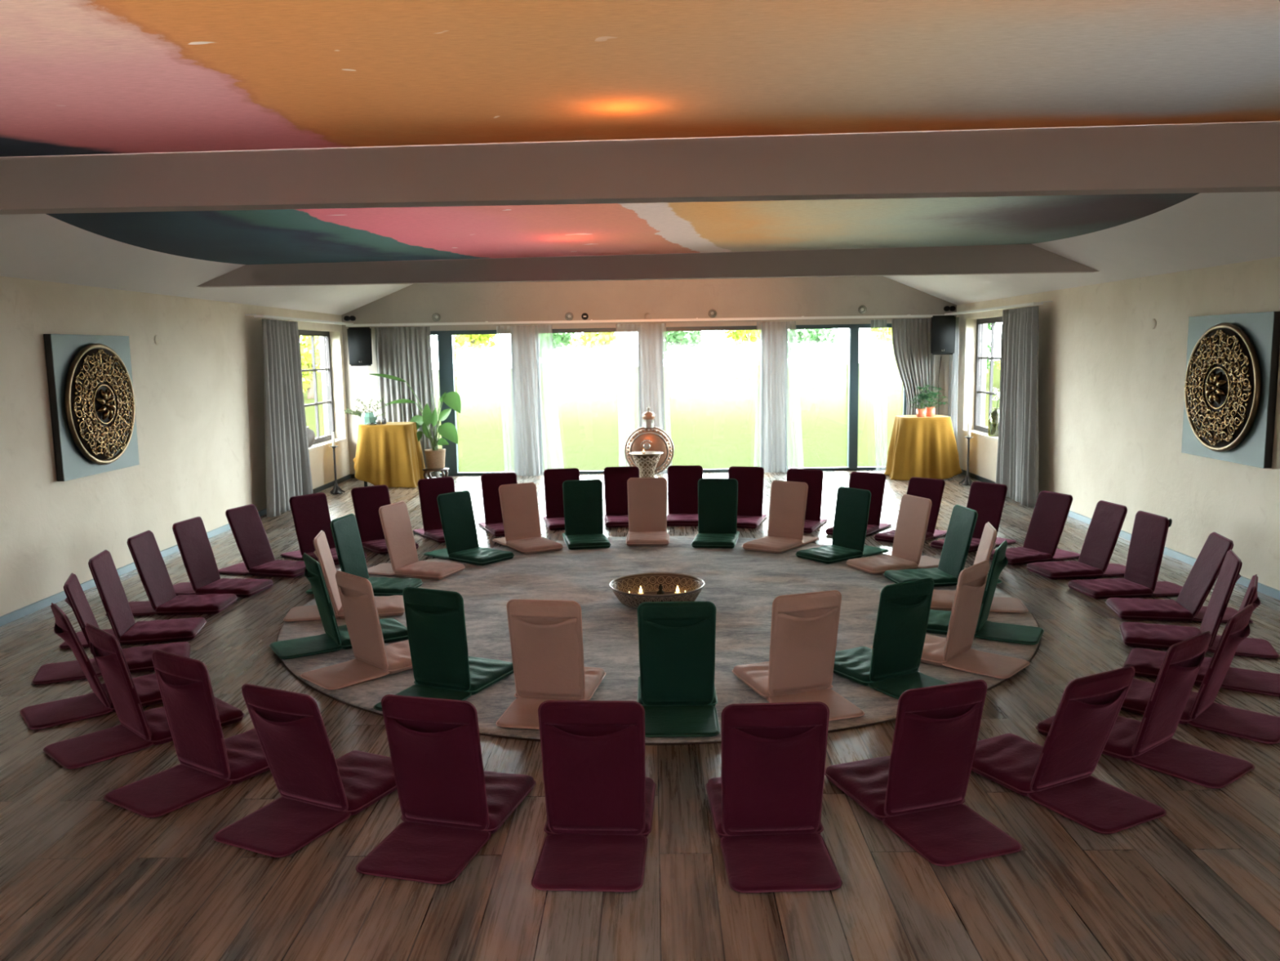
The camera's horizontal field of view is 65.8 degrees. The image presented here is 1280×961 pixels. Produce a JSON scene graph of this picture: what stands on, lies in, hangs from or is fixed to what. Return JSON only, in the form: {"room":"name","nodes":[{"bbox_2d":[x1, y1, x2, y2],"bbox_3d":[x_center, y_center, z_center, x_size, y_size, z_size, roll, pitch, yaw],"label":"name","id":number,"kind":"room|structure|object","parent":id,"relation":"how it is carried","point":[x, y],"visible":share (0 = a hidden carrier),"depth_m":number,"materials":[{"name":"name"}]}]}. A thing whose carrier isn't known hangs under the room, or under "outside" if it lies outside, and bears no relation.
{"room":"meditation room","nodes":[
{"label":"meditation room","id":0,"kind":"room"},
{"bbox_2d":[0,275,350,616],"bbox_3d":[-4.592,0.063,4.756,0.300,2.385,19.700,-1,7,1],"label":"wall","id":1,"kind":"structure","parent":0,"point":[199,391],"depth_m":8.74,"materials":[{"name":"paint"}]},
{"bbox_2d":[43,333,139,481],"bbox_3d":[-4.328,-0.611,7.932,0.148,1.100,1.100,-1,7,1],"label":"carved wall panel","id":2,"kind":"object","parent":1,"relation":"attached to","point":[91,397],"visible":1,"depth_m":7.75,"materials":[{"name":"gold"}]},
{"bbox_2d":[0,474,351,626],"bbox_3d":[-4.362,0.671,9.044,0.018,0.060,11.350,-1,7,1],"label":"baseboard","id":3,"kind":"structure","parent":1,"relation":"attached to","point":[19,613],"depth_m":7.85,"materials":[{"name":"blue paint"}]},
{"bbox_2d":[297,329,346,451],"bbox_3d":[-4.438,-1.212,13.201,0.240,1.580,2.380,-1,7,1],"label":"window","id":4,"kind":"structure","parent":1,"relation":"in","point":[324,441],"depth_m":14.03,"materials":[{"name":"grey"}]},
{"bbox_2d":[0,470,1279,960],"bbox_3d":[0.027,1.256,4.854,9.500,0.150,20.300,-1,7,1],"label":"floor","id":5,"kind":"structure","parent":0,"point":[85,876],"depth_m":3.52,"materials":[{"name":"brown wood"}]},
{"bbox_2d":[19,602,162,728],"bbox_3d":[-2.791,0.902,5.197,0.814,0.551,0.405,-7,10,-39],"label":"chair","id":6,"kind":"object","parent":5,"relation":"on","point":[97,703],"visible":0.8,"depth_m":5.06,"materials":[{"name":"red fabric"}]},
{"bbox_2d":[31,573,191,684],"bbox_3d":[-3.103,0.825,5.803,0.814,0.557,0.405,-4,8,-23],"label":"chair","id":7,"kind":"object","parent":5,"relation":"on","point":[138,659],"visible":0.59,"depth_m":5.74,"materials":[{"name":"red fabric"}]},
{"bbox_2d":[58,549,206,648],"bbox_3d":[-3.304,0.744,6.426,0.814,0.562,0.405,-2,8,-12],"label":"chair","id":8,"kind":"object","parent":5,"relation":"on","point":[102,567],"visible":0.87,"depth_m":6.36,"materials":[{"name":"red fabric"}]},
{"bbox_2d":[43,622,244,768],"bbox_3d":[-2.385,0.949,4.741,0.405,0.565,0.814,6,10,42],"label":"chair","id":9,"kind":"object","parent":5,"relation":"on","point":[139,729],"visible":0.92,"depth_m":4.62,"materials":[{"name":"red fabric"}]},
{"bbox_2d":[105,529,237,616],"bbox_3d":[-3.392,0.655,7.134,0.814,0.557,0.405,-1,7,-2],"label":"chair","id":10,"kind":"object","parent":5,"relation":"on","point":[145,553],"visible":0.91,"depth_m":7.08,"materials":[{"name":"red fabric"}]},
{"bbox_2d":[103,648,270,817],"bbox_3d":[-1.860,0.997,4.283,0.405,0.572,0.814,4,9,33],"label":"chair","id":11,"kind":"object","parent":5,"relation":"on","point":[210,763],"visible":0.91,"depth_m":4.17,"materials":[{"name":"red fabric"}]},
{"bbox_2d":[172,516,273,597],"bbox_3d":[-3.325,0.583,7.672,0.816,0.560,0.408,0,8,8],"label":"chair","id":12,"kind":"object","parent":5,"relation":"on","point":[193,542],"visible":0.91,"depth_m":7.64,"materials":[{"name":"red fabric"}]},
{"bbox_2d":[217,503,306,577],"bbox_3d":[-3.168,0.498,8.357,0.814,0.546,0.405,1,8,17],"label":"chair","id":13,"kind":"object","parent":5,"relation":"on","point":[245,522],"visible":0.94,"depth_m":8.33,"materials":[{"name":"red fabric"}]},
{"bbox_2d":[213,683,396,857],"bbox_3d":[-1.284,1.038,3.964,0.405,0.554,0.814,3,8,26],"label":"chair","id":14,"kind":"object","parent":5,"relation":"on","point":[319,791],"visible":0.95,"depth_m":3.83,"materials":[{"name":"red fabric"}]},
{"bbox_2d":[280,492,367,564],"bbox_3d":[-2.866,0.416,8.878,0.814,0.562,0.405,5,9,37],"label":"chair","id":15,"kind":"object","parent":5,"relation":"on","point":[310,513],"visible":0.7,"depth_m":8.91,"materials":[{"name":"red fabric"}]},
{"bbox_2d":[351,484,419,554],"bbox_3d":[-2.465,0.349,9.369,0.405,0.557,0.814,-7,10,-40],"label":"chair","id":16,"kind":"object","parent":5,"relation":"on","point":[366,500],"visible":0.66,"depth_m":9.40,"materials":[{"name":"red fabric"}]},
{"bbox_2d":[412,476,454,542],"bbox_3d":[-1.976,0.269,9.878,0.405,0.569,0.814,-6,9,-32],"label":"chair","id":17,"kind":"object","parent":5,"relation":"on","point":[429,489],"visible":0.55,"depth_m":9.90,"materials":[{"name":"red fabric"}]},
{"bbox_2d":[422,466,448,478],"bbox_3d":[-2.899,-0.073,14.067,0.370,0.201,0.370,-1,7,1],"label":"stool","id":18,"kind":"object","parent":5,"relation":"on","point":[426,470],"visible":0.52,"depth_m":13.93,"materials":[{"name":"brown wood"}]},
{"bbox_2d":[369,373,461,469],"bbox_3d":[-3.151,-0.840,13.958,1.247,1.351,0.300,-1,7,-2],"label":"potted plant","id":19,"kind":"object","parent":18,"relation":"on","point":[435,456],"visible":0.98,"depth_m":13.94,"materials":[{"name":"green plant"}]},
{"bbox_2d":[355,693,536,884],"bbox_3d":[-0.728,1.048,3.764,0.405,0.569,0.814,1,8,15],"label":"chair","id":20,"kind":"object","parent":5,"relation":"on","point":[451,806],"visible":1,"depth_m":3.64,"materials":[{"name":"red fabric"}]},
{"bbox_2d":[477,471,517,536],"bbox_3d":[-1.408,0.221,10.173,0.405,0.568,0.814,-4,8,-22],"label":"chair","id":21,"kind":"object","parent":5,"relation":"on","point":[491,482],"visible":0.64,"depth_m":10.22,"materials":[{"name":"red fabric"}]},
{"bbox_2d":[542,467,579,530],"bbox_3d":[-0.812,0.171,10.457,0.405,0.576,0.814,-2,8,-10],"label":"chair","id":22,"kind":"object","parent":5,"relation":"on","point":[553,478],"visible":0.6,"depth_m":10.50,"materials":[{"name":"red fabric"}]},
{"bbox_2d":[531,700,656,891],"bbox_3d":[-0.162,1.049,3.682,0.405,0.572,0.814,0,7,4],"label":"chair","id":23,"kind":"object","parent":5,"relation":"on","point":[600,797],"visible":1,"depth_m":3.56,"materials":[{"name":"red fabric"}]},
{"bbox_2d":[604,466,639,527],"bbox_3d":[-0.187,0.149,10.545,0.405,0.576,0.814,-1,7,-4],"label":"chair","id":24,"kind":"object","parent":5,"relation":"on","point":[615,478],"visible":0.67,"depth_m":10.60,"materials":[{"name":"red fabric"}]},
{"bbox_2d":[629,451,662,477],"bbox_3d":[0.086,-0.102,12.694,0.430,0.508,0.430,-1,7,1],"label":"pedestal","id":25,"kind":"object","parent":5,"relation":"on","point":[647,462],"visible":0.67,"depth_m":12.58,"materials":[{"name":"brown metal"}]},
{"bbox_2d":[624,407,674,477],"bbox_3d":[0.126,-0.505,13.797,0.694,1.020,0.348,-1,7,1],"label":"flask","id":26,"kind":"object","parent":5,"relation":"on","point":[649,437],"visible":0.77,"depth_m":13.69,"materials":[{"name":"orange metal"}]},
{"bbox_2d":[276,535,1040,745],"bbox_3d":[0.114,0.877,7.089,5.119,0.016,5.119,-1,7,-3],"label":"round rug","id":27,"kind":"object","parent":5,"relation":"on","point":[743,585],"visible":0.35,"depth_m":6.69,"materials":[{"name":"grey carpet"}]},
{"bbox_2d":[269,552,408,659],"bbox_3d":[-1.878,0.735,6.174,0.814,0.566,0.405,-5,9,-31],"label":"chair","id":28,"kind":"object","parent":27,"relation":"on","point":[335,637],"visible":0.94,"depth_m":6.07,"materials":[{"name":"green fabric"}]},
{"bbox_2d":[283,530,404,622],"bbox_3d":[-2.053,0.644,6.896,0.814,0.565,0.405,-2,8,-9],"label":"chair","id":29,"kind":"object","parent":27,"relation":"on","point":[387,606],"visible":0.64,"depth_m":6.81,"materials":[{"name":"fabric"}]},
{"bbox_2d":[300,570,413,689],"bbox_3d":[-1.509,0.793,5.668,0.405,0.570,0.814,6,10,44],"label":"chair","id":30,"kind":"object","parent":27,"relation":"on","point":[374,660],"visible":0.92,"depth_m":5.56,"materials":[{"name":"fabric"}]},
{"bbox_2d":[305,513,422,595],"bbox_3d":[-2.118,0.558,7.547,0.814,0.568,0.405,1,8,11],"label":"chair","id":31,"kind":"object","parent":27,"relation":"on","point":[344,529],"visible":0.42,"depth_m":7.53,"materials":[{"name":"green fabric"}]},
{"bbox_2d":[367,501,465,579],"bbox_3d":[-1.893,0.478,8.139,0.814,0.566,0.405,2,8,21],"label":"chair","id":32,"kind":"object","parent":27,"relation":"on","point":[395,521],"visible":0.98,"depth_m":8.11,"materials":[{"name":"fabric"}]},
{"bbox_2d":[373,586,513,711],"bbox_3d":[-1.034,0.836,5.262,0.405,0.575,0.814,3,8,25],"label":"chair","id":33,"kind":"object","parent":27,"relation":"on","point":[442,666],"visible":0.83,"depth_m":5.18,"materials":[{"name":"green fabric"}]},
{"bbox_2d":[423,489,514,565],"bbox_3d":[-1.529,0.396,8.718,0.814,0.566,0.405,5,10,38],"label":"chair","id":34,"kind":"object","parent":27,"relation":"on","point":[455,508],"visible":1,"depth_m":8.72,"materials":[{"name":"green fabric"}]},
{"bbox_2d":[492,482,563,554],"bbox_3d":[-1.068,0.327,9.203,0.405,0.565,0.814,-5,9,-30],"label":"chair","id":35,"kind":"object","parent":27,"relation":"on","point":[518,501],"visible":1,"depth_m":9.25,"materials":[{"name":"fabric"}]},
{"bbox_2d":[495,599,605,729],"bbox_3d":[-0.452,0.855,5.070,0.405,0.570,0.814,0,8,10],"label":"chair","id":36,"kind":"object","parent":27,"relation":"on","point":[546,636],"visible":0.83,"depth_m":4.96,"materials":[{"name":"fabric"}]},
{"bbox_2d":[561,479,611,549],"bbox_3d":[-0.526,0.293,9.364,0.405,0.573,0.814,-2,8,-9],"label":"chair","id":37,"kind":"object","parent":27,"relation":"on","point":[583,504],"visible":1,"depth_m":9.42,"materials":[{"name":"green fabric"}]},
{"bbox_2d":[626,477,669,546],"bbox_3d":[0.071,0.269,9.457,0.405,0.577,0.814,-1,7,1],"label":"chair","id":38,"kind":"object","parent":27,"relation":"on","point":[646,496],"visible":1,"depth_m":9.50,"materials":[{"name":"fabric"}]},
{"bbox_2d":[608,572,705,608],"bbox_3d":[0.123,0.801,7.093,0.684,0.134,0.684,-1,7,-2],"label":"bowl","id":39,"kind":"object","parent":27,"relation":"on","point":[649,583],"visible":0.85,"depth_m":7.28,"materials":[{"name":"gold metal"}]},
{"bbox_2d":[636,600,719,737],"bbox_3d":[0.184,0.858,4.954,0.405,0.574,0.814,-1,7,1],"label":"chair","id":40,"kind":"object","parent":27,"relation":"on","point":[677,694],"visible":0.94,"depth_m":4.84,"materials":[{"name":"green fabric"}]},
{"bbox_2d":[691,478,739,548],"bbox_3d":[0.723,0.281,9.306,0.405,0.572,0.814,0,8,10],"label":"chair","id":41,"kind":"object","parent":27,"relation":"on","point":[717,498],"visible":1,"depth_m":9.37,"materials":[{"name":"green fabric"}]},
{"bbox_2d":[742,480,818,553],"bbox_3d":[1.302,0.306,9.051,0.405,0.570,0.814,5,9,36],"label":"chair","id":42,"kind":"object","parent":27,"relation":"on","point":[788,500],"visible":1,"depth_m":9.07,"materials":[{"name":"fabric"}]},
{"bbox_2d":[732,590,864,720],"bbox_3d":[0.806,0.829,5.107,0.405,0.572,0.814,-3,8,-17],"label":"chair","id":43,"kind":"object","parent":27,"relation":"on","point":[799,668],"visible":0.92,"depth_m":5.01,"materials":[{"name":"fabric"}]},
{"bbox_2d":[795,486,888,564],"bbox_3d":[1.764,0.362,8.562,0.814,0.572,0.405,-6,9,-36],"label":"chair","id":44,"kind":"object","parent":27,"relation":"on","point":[852,504],"visible":1,"depth_m":8.55,"materials":[{"name":"green fabric"}]},
{"bbox_2d":[833,577,948,698],"bbox_3d":[1.337,0.794,5.320,0.405,0.570,0.814,-5,9,-30],"label":"chair","id":45,"kind":"object","parent":27,"relation":"on","point":[891,668],"visible":0.84,"depth_m":5.22,"materials":[{"name":"green fabric"}]},
{"bbox_2d":[845,493,939,574],"bbox_3d":[2.130,0.421,8.084,0.814,0.566,0.405,-4,8,-22],"label":"chair","id":46,"kind":"object","parent":27,"relation":"on","point":[912,524],"visible":0.97,"depth_m":8.06,"materials":[{"name":"fabric"}]},
{"bbox_2d":[883,504,1002,586],"bbox_3d":[2.318,0.489,7.558,0.814,0.562,0.405,-2,8,-8],"label":"chair","id":47,"kind":"object","parent":27,"relation":"on","point":[962,522],"visible":0.76,"depth_m":7.53,"materials":[{"name":"green fabric"}]},
{"bbox_2d":[871,560,1030,679],"bbox_3d":[1.779,0.741,5.667,0.814,0.570,0.405,6,10,41],"label":"chair","id":48,"kind":"object","parent":27,"relation":"on","point":[954,651],"visible":0.88,"depth_m":5.55,"materials":[{"name":"fabric"}]},
{"bbox_2d":[930,521,1028,613],"bbox_3d":[2.237,0.586,6.833,0.814,0.562,0.405,1,8,11],"label":"chair","id":49,"kind":"object","parent":27,"relation":"on","point":[942,600],"visible":0.5,"depth_m":6.75,"materials":[{"name":"fabric"}]},
{"bbox_2d":[926,539,1044,644],"bbox_3d":[2.099,0.666,6.218,0.814,0.566,0.405,3,8,29],"label":"chair","id":50,"kind":"object","parent":27,"relation":"on","point":[938,620],"visible":0.8,"depth_m":6.11,"materials":[{"name":"green fabric"}]},
{"bbox_2d":[666,465,702,525],"bbox_3d":[0.478,0.137,10.555,0.405,0.575,0.814,0,7,6],"label":"chair","id":51,"kind":"object","parent":5,"relation":"on","point":[682,480],"visible":0.8,"depth_m":10.61,"materials":[{"name":"red fabric"}]},
{"bbox_2d":[728,466,767,528],"bbox_3d":[1.093,0.153,10.382,0.405,0.570,0.814,1,8,16],"label":"chair","id":52,"kind":"object","parent":5,"relation":"on","point":[750,480],"visible":0.71,"depth_m":10.44,"materials":[{"name":"red fabric"}]},
{"bbox_2d":[705,701,842,893],"bbox_3d":[0.477,1.043,3.661,0.405,0.569,0.814,-1,7,-2],"label":"chair","id":53,"kind":"object","parent":5,"relation":"on","point":[766,803],"visible":1,"depth_m":3.52,"materials":[{"name":"red fabric"}]},
{"bbox_2d":[786,468,827,533],"bbox_3d":[1.651,0.183,10.084,0.405,0.572,0.814,2,8,23],"label":"chair","id":54,"kind":"object","parent":5,"relation":"on","point":[813,478],"visible":0.45,"depth_m":10.11,"materials":[{"name":"red fabric"}]},
{"bbox_2d":[825,471,892,535],"bbox_3d":[2.183,0.218,9.797,0.405,0.560,0.814,4,9,35],"label":"chair","id":55,"kind":"object","parent":5,"relation":"on","point":[874,482],"visible":0.52,"depth_m":9.82,"materials":[{"name":"red fabric"}]},
{"bbox_2d":[873,476,946,542],"bbox_3d":[2.609,0.270,9.400,0.814,0.545,0.405,-8,10,-44],"label":"chair","id":56,"kind":"object","parent":5,"relation":"on","point":[932,489],"visible":0.44,"depth_m":9.41,"materials":[{"name":"red fabric"}]},
{"bbox_2d":[824,679,1022,866],"bbox_3d":[1.078,1.012,3.829,0.405,0.566,0.814,-3,8,-18],"label":"chair","id":57,"kind":"object","parent":5,"relation":"on","point":[917,791],"visible":0.99,"depth_m":3.70,"materials":[{"name":"red fabric"}]},
{"bbox_2d":[929,480,1017,552],"bbox_3d":[3.042,0.315,8.975,0.814,0.555,0.405,-6,9,-36],"label":"chair","id":58,"kind":"object","parent":5,"relation":"on","point":[988,499],"visible":0.51,"depth_m":9.01,"materials":[{"name":"red fabric"}]},
{"bbox_2d":[990,490,1079,565],"bbox_3d":[3.351,0.388,8.408,0.814,0.545,0.405,-4,8,-21],"label":"chair","id":59,"kind":"object","parent":5,"relation":"on","point":[1051,509],"visible":0.87,"depth_m":8.40,"materials":[{"name":"red fabric"}]},
{"bbox_2d":[971,666,1166,834],"bbox_3d":[1.689,0.984,4.040,0.405,0.549,0.814,-5,8,-26],"label":"chair","id":60,"kind":"object","parent":5,"relation":"on","point":[1055,775],"visible":0.95,"depth_m":3.90,"materials":[{"name":"red fabric"}]},
{"bbox_2d":[1026,500,1127,579],"bbox_3d":[3.533,0.459,7.824,0.814,0.552,0.405,-2,8,-8],"label":"chair","id":61,"kind":"object","parent":5,"relation":"on","point":[1108,518],"visible":0.92,"depth_m":7.79,"materials":[{"name":"red fabric"}]},
{"bbox_2d":[1066,510,1182,599],"bbox_3d":[3.599,0.529,7.202,0.814,0.572,0.407,-2,7,-6],"label":"chair","id":62,"kind":"object","parent":5,"relation":"on","point":[1149,531],"visible":0.94,"depth_m":7.16,"materials":[{"name":"red fabric"}]},
{"bbox_2d":[1035,631,1254,788],"bbox_3d":[2.234,0.925,4.383,0.405,0.560,0.814,-7,9,-37],"label":"chair","id":63,"kind":"object","parent":5,"relation":"on","point":[1148,743],"visible":0.87,"depth_m":4.25,"materials":[{"name":"red fabric"}]},
{"bbox_2d":[1105,531,1253,623],"bbox_3d":[3.581,0.629,6.568,0.814,0.538,0.405,1,8,11],"label":"chair","id":64,"kind":"object","parent":5,"relation":"on","point":[1188,606],"visible":0.85,"depth_m":6.50,"materials":[{"name":"red fabric"}]},
{"bbox_2d":[1119,549,1279,658],"bbox_3d":[3.339,0.706,5.913,0.814,0.562,0.405,2,8,22],"label":"chair","id":65,"kind":"object","parent":5,"relation":"on","point":[1139,634],"visible":0.79,"depth_m":5.87,"materials":[{"name":"red fabric"}]},
{"bbox_2d":[1120,603,1279,744],"bbox_3d":[2.686,0.865,4.800,0.814,0.557,0.405,6,10,44],"label":"chair","id":66,"kind":"object","parent":5,"relation":"on","point":[1201,711],"visible":0.82,"depth_m":4.67,"materials":[{"name":"red fabric"}]},
{"bbox_2d":[1121,573,1279,697],"bbox_3d":[3.079,0.788,5.329,0.814,0.560,0.405,4,9,33],"label":"chair","id":67,"kind":"object","parent":5,"relation":"on","point":[1147,663],"visible":0.48,"depth_m":5.30,"materials":[{"name":"red fabric"}]},
{"bbox_2d":[0,191,1279,315],"bbox_3d":[-0.036,-2.735,4.332,9.500,3.130,20.300,-1,7,1],"label":"ceiling","id":68,"kind":"structure","parent":0,"point":[1202,230],"depth_m":7.84,"materials":[{"name":"paint"}]},
{"bbox_2d":[46,192,1199,264],"bbox_3d":[-0.062,-1.867,6.857,7.470,0.261,4.790,-1,7,1],"label":"cloth","id":69,"kind":"object","parent":68,"relation":"hanging from","point":[289,236],"visible":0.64,"depth_m":7.04,"materials":[{"name":"fabric"}]},
{"bbox_2d":[0,0,1279,156],"bbox_3d":[-0.124,-1.224,1.957,7.470,0.259,4.775,-1,7,1],"label":"cloth","id":70,"kind":"object","parent":68,"relation":"hanging from","point":[77,77],"visible":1,"depth_m":3.05,"materials":[{"name":"fabric"}]},
{"bbox_2d":[0,120,1279,214],"bbox_3d":[-0.018,-1.544,4.402,8.475,0.580,0.150,-1,7,1],"label":"beam","id":71,"kind":"structure","parent":68,"relation":"attached to","point":[1245,156],"depth_m":4.35,"materials":[{"name":"paint"}]},
{"bbox_2d":[196,244,1098,287],"bbox_3d":[0.043,-2.187,9.310,8.475,0.580,0.150,-1,7,1],"label":"beam","id":72,"kind":"structure","parent":68,"relation":"attached to","point":[1017,258],"depth_m":9.26,"materials":[{"name":"paint"}]},
{"bbox_2d":[341,275,956,475],"bbox_3d":[0.118,-2.182,14.489,8.900,4.165,0.300,-1,7,1],"label":"wall","id":73,"kind":"structure","parent":0,"point":[821,296],"depth_m":14.29,"materials":[{"name":"paint"}]},
{"bbox_2d":[346,327,372,365],"bbox_3d":[-3.960,-1.906,14.088,0.332,0.540,0.368,-2,7,-5],"label":"loudspeaker","id":74,"kind":"object","parent":73,"relation":"attached to","point":[359,339],"visible":1,"depth_m":13.91,"materials":[{"name":"black plastic"}]},
{"bbox_2d":[430,329,504,475],"bbox_3d":[-2.696,-1.130,14.597,1.720,2.140,0.130,-1,7,1],"label":"window","id":75,"kind":"structure","parent":73,"relation":"in","point":[445,338],"depth_m":14.49,"materials":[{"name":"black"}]},
{"bbox_2d":[244,301,1052,326],"bbox_3d":[0.092,-2.096,12.594,8.900,0.057,3.480,-1,7,1],"label":"rail","id":76,"kind":"object","parent":73,"relation":"attached to","point":[347,324],"visible":0.91,"depth_m":14.14,"materials":[{"name":"white metal"}]},
{"bbox_2d":[262,319,313,517],"bbox_3d":[-4.164,-0.772,11.681,0.126,2.208,1.464,-1,7,1],"label":"drape","id":77,"kind":"object","parent":76,"relation":"hanging from","point":[287,461],"visible":0.96,"depth_m":11.52,"materials":[{"name":"fabric"}]},
{"bbox_2d":[374,326,439,477],"bbox_3d":[-3.382,-1.127,14.376,0.855,2.188,0.090,-1,7,1],"label":"drape","id":78,"kind":"object","parent":76,"relation":"hanging from","point":[404,353],"visible":0.52,"depth_m":14.32,"materials":[{"name":"fabric"}]},
{"bbox_2d":[496,324,564,475],"bbox_3d":[-1.584,-1.149,14.372,0.932,2.178,0.074,-1,7,1],"label":"sheer curtain","id":79,"kind":"object","parent":76,"relation":"hanging from","point":[532,443],"visible":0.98,"depth_m":14.37,"materials":[{"name":"fabric"}]},
{"bbox_2d":[615,323,671,474],"bbox_3d":[0.064,-1.173,14.348,0.790,2.178,0.070,-1,7,1],"label":"sheer curtain","id":80,"kind":"object","parent":76,"relation":"hanging from","point":[642,357],"visible":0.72,"depth_m":14.31,"materials":[{"name":"fabric"}]},
{"bbox_2d":[753,320,804,472],"bbox_3d":[2.009,-1.200,14.322,0.739,2.178,0.076,-1,7,1],"label":"sheer curtain","id":81,"kind":"object","parent":76,"relation":"hanging from","point":[778,444],"visible":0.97,"depth_m":14.33,"materials":[{"name":"fabric"}]},
{"bbox_2d":[871,320,887,471],"bbox_3d":[3.451,-1.220,14.300,0.264,2.178,0.071,-1,7,1],"label":"sheer curtain","id":82,"kind":"object","parent":76,"relation":"hanging from","point":[878,327],"visible":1,"depth_m":14.29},
{"bbox_2d":[891,318,934,414],"bbox_3d":[3.923,-1.228,14.271,0.622,2.188,0.084,-1,7,1],"label":"drape","id":83,"kind":"object","parent":76,"relation":"hanging from","point":[911,337],"visible":0.52,"depth_m":14.19,"materials":[{"name":"fabric"}]},
{"bbox_2d":[947,316,959,444],"bbox_3d":[4.458,-1.213,14.090,0.078,2.188,0.367,-1,7,1],"label":"sheer curtain","id":84,"kind":"object","parent":76,"relation":"hanging from","point":[953,358],"visible":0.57,"depth_m":13.99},
{"bbox_2d":[995,306,1039,506],"bbox_3d":[4.349,-0.864,11.359,0.140,2.208,1.184,-1,7,1],"label":"drape","id":85,"kind":"object","parent":76,"relation":"hanging from","point":[1017,456],"visible":0.99,"depth_m":11.31,"materials":[{"name":"fabric"}]},
{"bbox_2d":[795,323,906,471],"bbox_3d":[3.017,-1.210,14.514,1.790,2.140,0.130,-1,7,1],"label":"window","id":86,"kind":"structure","parent":73,"relation":"in","point":[854,329],"depth_m":14.46,"materials":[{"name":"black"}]},
{"bbox_2d":[930,315,955,355],"bbox_3d":[4.237,-2.043,13.917,0.332,0.540,0.368,0,8,7],"label":"loudspeaker","id":87,"kind":"object","parent":73,"relation":"attached to","point":[943,326],"visible":1,"depth_m":13.74,"materials":[{"name":"black plastic"}]},
{"bbox_2d":[956,256,1279,590],"bbox_3d":[4.606,-0.065,4.624,0.300,2.385,19.700,-1,7,1],"label":"wall","id":88,"kind":"structure","parent":0,"point":[1111,384],"depth_m":8.94,"materials":[{"name":"paint"}]},
{"bbox_2d":[961,316,1002,441],"bbox_3d":[4.657,-1.334,12.879,0.240,1.580,2.100,-1,7,1],"label":"window","id":89,"kind":"structure","parent":88,"relation":"in","point":[979,430],"depth_m":13.76,"materials":[{"name":"grey"}]},
{"bbox_2d":[960,468,1279,599],"bbox_3d":[4.518,0.548,8.916,0.018,0.060,11.350,-1,7,1],"label":"baseboard","id":90,"kind":"structure","parent":88,"relation":"attached to","point":[1272,592],"depth_m":8.29,"materials":[{"name":"blue paint"}]},
{"bbox_2d":[1181,311,1279,468],"bbox_3d":[4.411,-0.702,7.498,0.148,1.100,1.100,-1,7,1],"label":"carved wall panel","id":91,"kind":"object","parent":88,"relation":"attached to","point":[1231,380],"visible":1,"depth_m":7.31,"materials":[{"name":"gold"}]},
{"label":"outside","id":92,"kind":"structure","parent":0,"visible":0},
{"bbox_2d":[302,360,999,472],"bbox_3d":[0.592,-3.809,44.882,180.000,0.195,170.000,-1,7,1],"label":"lawn","id":93,"kind":"structure","parent":92,"point":[713,420],"depth_m":28.04,"materials":[{"name":"plant"}]},
{"bbox_2d":[299,335,320,398],"bbox_3d":[-15.614,-6.224,45.355,3.277,5.002,2.676,6,10,41],"label":"tree","id":94,"kind":"object","parent":93,"relation":"on","point":[305,344],"visible":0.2,"depth_m":45.42,"materials":[{"name":"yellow plant"}]},
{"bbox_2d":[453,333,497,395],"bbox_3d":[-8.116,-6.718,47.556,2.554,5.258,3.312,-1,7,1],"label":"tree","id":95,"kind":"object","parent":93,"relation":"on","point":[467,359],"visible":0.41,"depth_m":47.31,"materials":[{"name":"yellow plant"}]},
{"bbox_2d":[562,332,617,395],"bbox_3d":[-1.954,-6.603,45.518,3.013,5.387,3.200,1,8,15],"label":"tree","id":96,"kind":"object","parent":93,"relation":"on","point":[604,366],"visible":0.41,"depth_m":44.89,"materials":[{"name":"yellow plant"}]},
{"bbox_2d":[666,330,713,391],"bbox_3d":[1.790,-6.518,46.552,3.436,4.728,2.610,-1,7,1],"label":"tree","id":97,"kind":"object","parent":93,"relation":"on","point":[677,340],"visible":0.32,"depth_m":46.44,"materials":[{"name":"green plant"}]},
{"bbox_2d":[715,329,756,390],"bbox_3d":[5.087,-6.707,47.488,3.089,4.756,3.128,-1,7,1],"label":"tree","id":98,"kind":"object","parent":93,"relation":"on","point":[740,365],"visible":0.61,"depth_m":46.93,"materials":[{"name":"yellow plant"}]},
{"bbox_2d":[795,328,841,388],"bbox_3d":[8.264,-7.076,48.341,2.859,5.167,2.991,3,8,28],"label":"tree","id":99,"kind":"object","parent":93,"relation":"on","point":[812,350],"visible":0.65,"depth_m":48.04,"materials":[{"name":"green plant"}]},
{"bbox_3d":[-3.507,-0.365,13.814,0.616,0.851,0.493,-1,7,1],"label":"side table","id":100,"kind":"object","parent":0,"visible":0},
{"bbox_2d":[353,422,427,488],"bbox_3d":[-3.493,-0.371,13.810,0.954,0.851,0.848,-1,7,1],"label":"tablecloth","id":101,"kind":"object","parent":100,"relation":"on","point":[389,454],"visible":0.97,"depth_m":13.50,"materials":[{"name":"yellow fabric"}]},
{"bbox_3d":[3.912,-0.466,13.728,0.581,0.841,0.493,-1,7,1],"label":"side table","id":102,"kind":"object","parent":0,"visible":0},
{"bbox_2d":[884,414,962,480],"bbox_3d":[3.903,-0.470,13.716,0.966,0.841,0.854,-1,7,1],"label":"tablecloth","id":103,"kind":"object","parent":102,"relation":"on","point":[926,446],"visible":0.95,"depth_m":13.42,"materials":[{"name":"yellow fabric"}]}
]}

